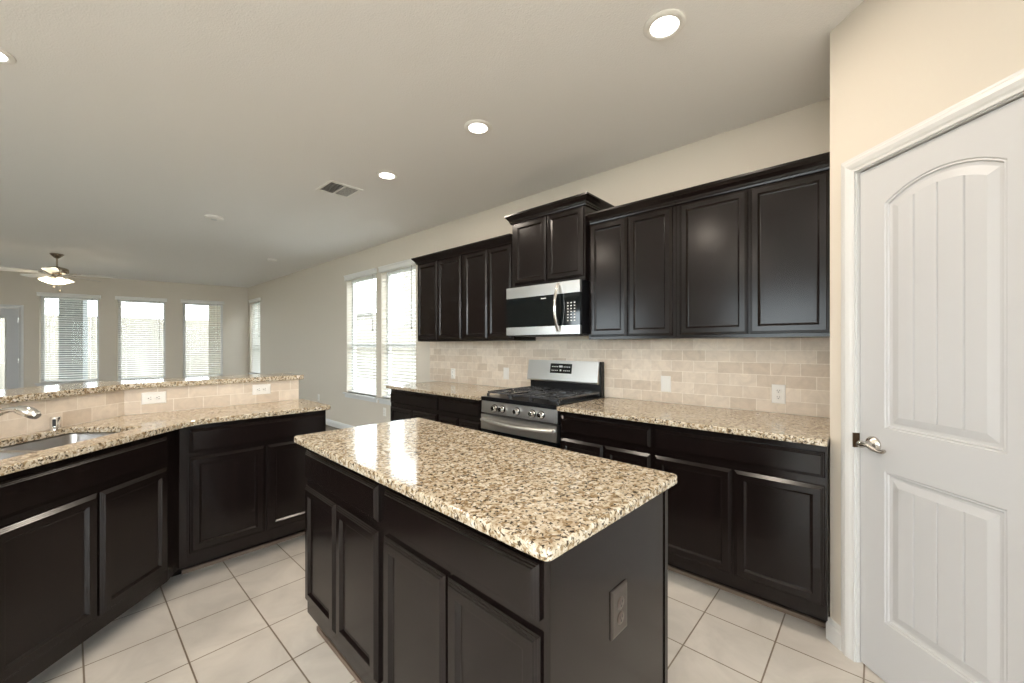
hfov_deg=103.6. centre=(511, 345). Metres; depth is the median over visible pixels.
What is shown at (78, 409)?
tile backsplash
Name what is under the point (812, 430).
countertop
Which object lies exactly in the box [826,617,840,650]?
baseboard
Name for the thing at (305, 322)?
wall
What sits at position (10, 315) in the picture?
door
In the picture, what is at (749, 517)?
base cabinet
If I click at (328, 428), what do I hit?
floor
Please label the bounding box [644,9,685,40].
recessed light
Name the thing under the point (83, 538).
base cabinet
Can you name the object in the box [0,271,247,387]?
wall
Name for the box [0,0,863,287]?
ceiling
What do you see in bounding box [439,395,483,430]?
base cabinet
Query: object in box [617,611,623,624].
receptacle
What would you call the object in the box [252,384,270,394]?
wall outlet
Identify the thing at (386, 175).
recessed light
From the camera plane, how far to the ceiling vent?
3.63 m
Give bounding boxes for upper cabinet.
[411,247,467,341]
[459,233,535,340]
[504,192,613,287]
[585,192,679,339]
[673,152,829,338]
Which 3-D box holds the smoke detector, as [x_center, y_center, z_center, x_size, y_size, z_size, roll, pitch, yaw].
[-3.273,-1.401,4.426,0.170,0.031,0.170,0,0,42]
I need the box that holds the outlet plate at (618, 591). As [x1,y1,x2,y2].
[610,579,626,641]
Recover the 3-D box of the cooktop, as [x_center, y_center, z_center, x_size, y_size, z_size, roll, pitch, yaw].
[0.246,0.420,3.237,0.753,0.031,0.640,0,0,42]
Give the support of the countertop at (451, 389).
on the base cabinet at (461, 412)
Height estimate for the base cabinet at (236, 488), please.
0.884 m
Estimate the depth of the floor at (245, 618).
1.82 m
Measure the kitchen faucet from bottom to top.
0.158 m
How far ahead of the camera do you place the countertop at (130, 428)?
2.07 m
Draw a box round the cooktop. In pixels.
[481,394,604,409]
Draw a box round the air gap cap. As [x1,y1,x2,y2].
[48,416,62,429]
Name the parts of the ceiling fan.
blade, blade, lamp shade, blade, motor, lamp shade, blade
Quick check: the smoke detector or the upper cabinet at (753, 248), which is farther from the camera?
the smoke detector
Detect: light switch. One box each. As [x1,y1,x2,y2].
[503,367,508,378]
[661,376,670,391]
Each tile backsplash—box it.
[0,390,123,438]
[124,380,298,414]
[430,338,829,417]
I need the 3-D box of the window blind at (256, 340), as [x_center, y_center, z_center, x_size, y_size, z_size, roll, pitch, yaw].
[-5.989,-0.233,9.421,0.800,1.728,0.096,0,0,42]
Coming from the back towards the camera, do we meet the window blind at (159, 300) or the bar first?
the window blind at (159, 300)
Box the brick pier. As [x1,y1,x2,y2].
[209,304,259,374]
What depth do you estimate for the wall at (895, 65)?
1.55 m
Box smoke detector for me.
[204,214,223,220]
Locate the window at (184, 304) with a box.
[183,303,222,377]
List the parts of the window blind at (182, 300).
rail, pull cord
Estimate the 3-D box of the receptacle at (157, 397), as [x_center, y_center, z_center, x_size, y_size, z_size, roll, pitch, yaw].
[-2.187,0.319,2.492,0.009,0.033,0.033,0,0,42]
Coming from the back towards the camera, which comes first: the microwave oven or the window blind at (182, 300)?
the window blind at (182, 300)
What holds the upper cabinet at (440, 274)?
attached to the wall at (305, 322)
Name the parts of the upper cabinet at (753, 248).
door, crown moulding, door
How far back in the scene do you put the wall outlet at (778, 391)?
2.45 m
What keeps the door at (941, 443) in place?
in the wall at (895, 65)
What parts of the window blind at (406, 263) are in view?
pull cord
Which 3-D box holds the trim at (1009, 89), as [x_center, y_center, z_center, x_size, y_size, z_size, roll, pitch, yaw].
[1.502,0.266,1.389,0.128,2.114,0.728,0,0,-3]
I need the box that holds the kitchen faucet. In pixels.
[0,405,41,418]
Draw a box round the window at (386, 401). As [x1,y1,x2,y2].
[377,266,415,404]
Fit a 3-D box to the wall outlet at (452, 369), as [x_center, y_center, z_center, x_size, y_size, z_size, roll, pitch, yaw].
[-0.666,0.311,4.543,0.072,0.115,0.009,0,0,42]
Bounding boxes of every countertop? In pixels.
[0,399,330,475]
[294,418,676,561]
[386,381,508,399]
[557,397,829,446]
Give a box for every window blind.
[36,292,100,381]
[115,296,166,379]
[181,299,223,376]
[248,298,260,373]
[344,268,376,395]
[378,259,415,397]
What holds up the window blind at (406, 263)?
attached to the window at (386, 401)
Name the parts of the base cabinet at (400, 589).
door, shoe moulding, drawer, door, door, drawer, door, corner moulding, panel, corner moulding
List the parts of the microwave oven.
handle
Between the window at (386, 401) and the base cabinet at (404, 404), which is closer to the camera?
the base cabinet at (404, 404)
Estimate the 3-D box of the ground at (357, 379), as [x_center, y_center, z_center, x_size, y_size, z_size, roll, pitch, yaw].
[-23.798,1.548,28.415,46.550,0.150,70.000,0,0,42]
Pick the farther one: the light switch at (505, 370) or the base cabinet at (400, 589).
the light switch at (505, 370)
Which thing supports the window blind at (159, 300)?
attached to the window at (120, 304)
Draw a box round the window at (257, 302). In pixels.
[248,302,259,374]
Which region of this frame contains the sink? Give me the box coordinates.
[0,432,118,459]
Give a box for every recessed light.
[0,48,16,64]
[376,170,397,179]
[464,119,491,134]
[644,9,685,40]
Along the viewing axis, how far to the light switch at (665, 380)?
2.92 m
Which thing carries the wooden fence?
on the ground at (357, 379)
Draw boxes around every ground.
[357,379,396,386]
[357,387,375,391]
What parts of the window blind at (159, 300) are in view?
rail, pull cord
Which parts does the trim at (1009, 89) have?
strike plate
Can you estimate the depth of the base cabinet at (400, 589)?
1.14 m
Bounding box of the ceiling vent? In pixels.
[316,180,362,198]
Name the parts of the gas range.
knob, knob, knob, handle, oven door, door glass, control panel, knob, knob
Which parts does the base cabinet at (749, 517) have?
door, drawer, shoe moulding, door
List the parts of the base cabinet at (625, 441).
door, drawer, door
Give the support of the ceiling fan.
hanging from the ceiling
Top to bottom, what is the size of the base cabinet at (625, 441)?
0.884 m
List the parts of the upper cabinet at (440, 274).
door, crown moulding, door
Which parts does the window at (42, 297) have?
sill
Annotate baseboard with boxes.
[326,419,354,428]
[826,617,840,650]
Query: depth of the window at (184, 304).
9.35 m
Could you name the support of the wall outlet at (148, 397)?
attached to the tile backsplash at (215, 395)
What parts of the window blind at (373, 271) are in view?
rail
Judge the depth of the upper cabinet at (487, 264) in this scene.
3.75 m
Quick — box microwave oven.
[506,279,588,336]
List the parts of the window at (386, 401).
sill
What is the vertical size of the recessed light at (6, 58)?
0.012 m
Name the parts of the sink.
bowl, bowl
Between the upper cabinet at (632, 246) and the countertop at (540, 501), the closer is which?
the countertop at (540, 501)
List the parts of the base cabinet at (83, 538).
door, drawer, door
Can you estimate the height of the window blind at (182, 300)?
1.758 m
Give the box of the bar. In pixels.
[0,373,303,403]
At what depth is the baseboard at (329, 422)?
6.50 m
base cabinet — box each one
[0,432,166,682]
[167,410,325,580]
[305,449,667,682]
[390,389,438,421]
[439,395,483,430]
[560,411,652,468]
[653,424,829,628]
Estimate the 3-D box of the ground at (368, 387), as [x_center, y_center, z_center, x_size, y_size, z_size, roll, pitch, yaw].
[13.307,1.548,17.180,23.440,0.150,36.675,0,0,42]
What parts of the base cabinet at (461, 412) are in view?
door, drawer, door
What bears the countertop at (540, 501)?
on the base cabinet at (400, 589)
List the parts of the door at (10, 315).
lite frame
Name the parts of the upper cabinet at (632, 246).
door, crown moulding, door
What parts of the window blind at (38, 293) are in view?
rail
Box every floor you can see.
[28,535,885,682]
[326,425,338,430]
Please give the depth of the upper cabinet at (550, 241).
3.16 m
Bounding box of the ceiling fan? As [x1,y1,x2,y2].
[0,253,113,291]
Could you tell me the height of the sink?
0.188 m
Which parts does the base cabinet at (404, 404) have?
door, drawer, door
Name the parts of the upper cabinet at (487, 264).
door, crown moulding, door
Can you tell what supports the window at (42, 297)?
in the wall at (15, 288)
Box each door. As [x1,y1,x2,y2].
[0,308,17,388]
[856,97,1023,682]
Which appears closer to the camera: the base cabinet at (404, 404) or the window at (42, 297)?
the base cabinet at (404, 404)
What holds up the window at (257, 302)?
in the wall at (305, 322)
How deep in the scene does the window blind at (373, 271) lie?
6.01 m
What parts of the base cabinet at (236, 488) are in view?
corner post, door, shoe moulding, drawer, door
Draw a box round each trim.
[0,304,23,387]
[841,68,1023,661]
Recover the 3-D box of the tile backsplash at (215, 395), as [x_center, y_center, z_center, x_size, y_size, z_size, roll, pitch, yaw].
[-1.971,0.334,2.743,0.008,0.153,0.971,0,0,42]
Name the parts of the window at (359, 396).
sill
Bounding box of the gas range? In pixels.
[480,360,604,448]
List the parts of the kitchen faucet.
spout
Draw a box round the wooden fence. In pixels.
[357,326,415,382]
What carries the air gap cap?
on the countertop at (130, 428)
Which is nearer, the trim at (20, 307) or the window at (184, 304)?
the trim at (20, 307)
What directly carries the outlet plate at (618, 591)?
attached to the base cabinet at (400, 589)
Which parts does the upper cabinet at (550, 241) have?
door, crown moulding, door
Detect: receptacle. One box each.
[155,395,161,399]
[617,596,623,609]
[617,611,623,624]
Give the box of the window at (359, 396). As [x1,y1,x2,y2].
[342,275,377,402]
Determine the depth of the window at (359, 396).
6.28 m
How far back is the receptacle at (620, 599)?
1.06 m
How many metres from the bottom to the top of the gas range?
1.198 m
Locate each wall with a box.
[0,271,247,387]
[248,98,829,426]
[830,0,1023,625]
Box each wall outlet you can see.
[141,391,165,404]
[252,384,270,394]
[451,368,454,378]
[772,384,785,403]
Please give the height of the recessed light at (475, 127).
0.012 m
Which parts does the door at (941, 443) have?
handle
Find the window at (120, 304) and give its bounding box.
[114,300,164,380]
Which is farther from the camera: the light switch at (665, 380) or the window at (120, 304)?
the window at (120, 304)
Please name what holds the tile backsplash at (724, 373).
attached to the wall at (305, 322)
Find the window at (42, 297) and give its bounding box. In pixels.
[35,296,98,385]

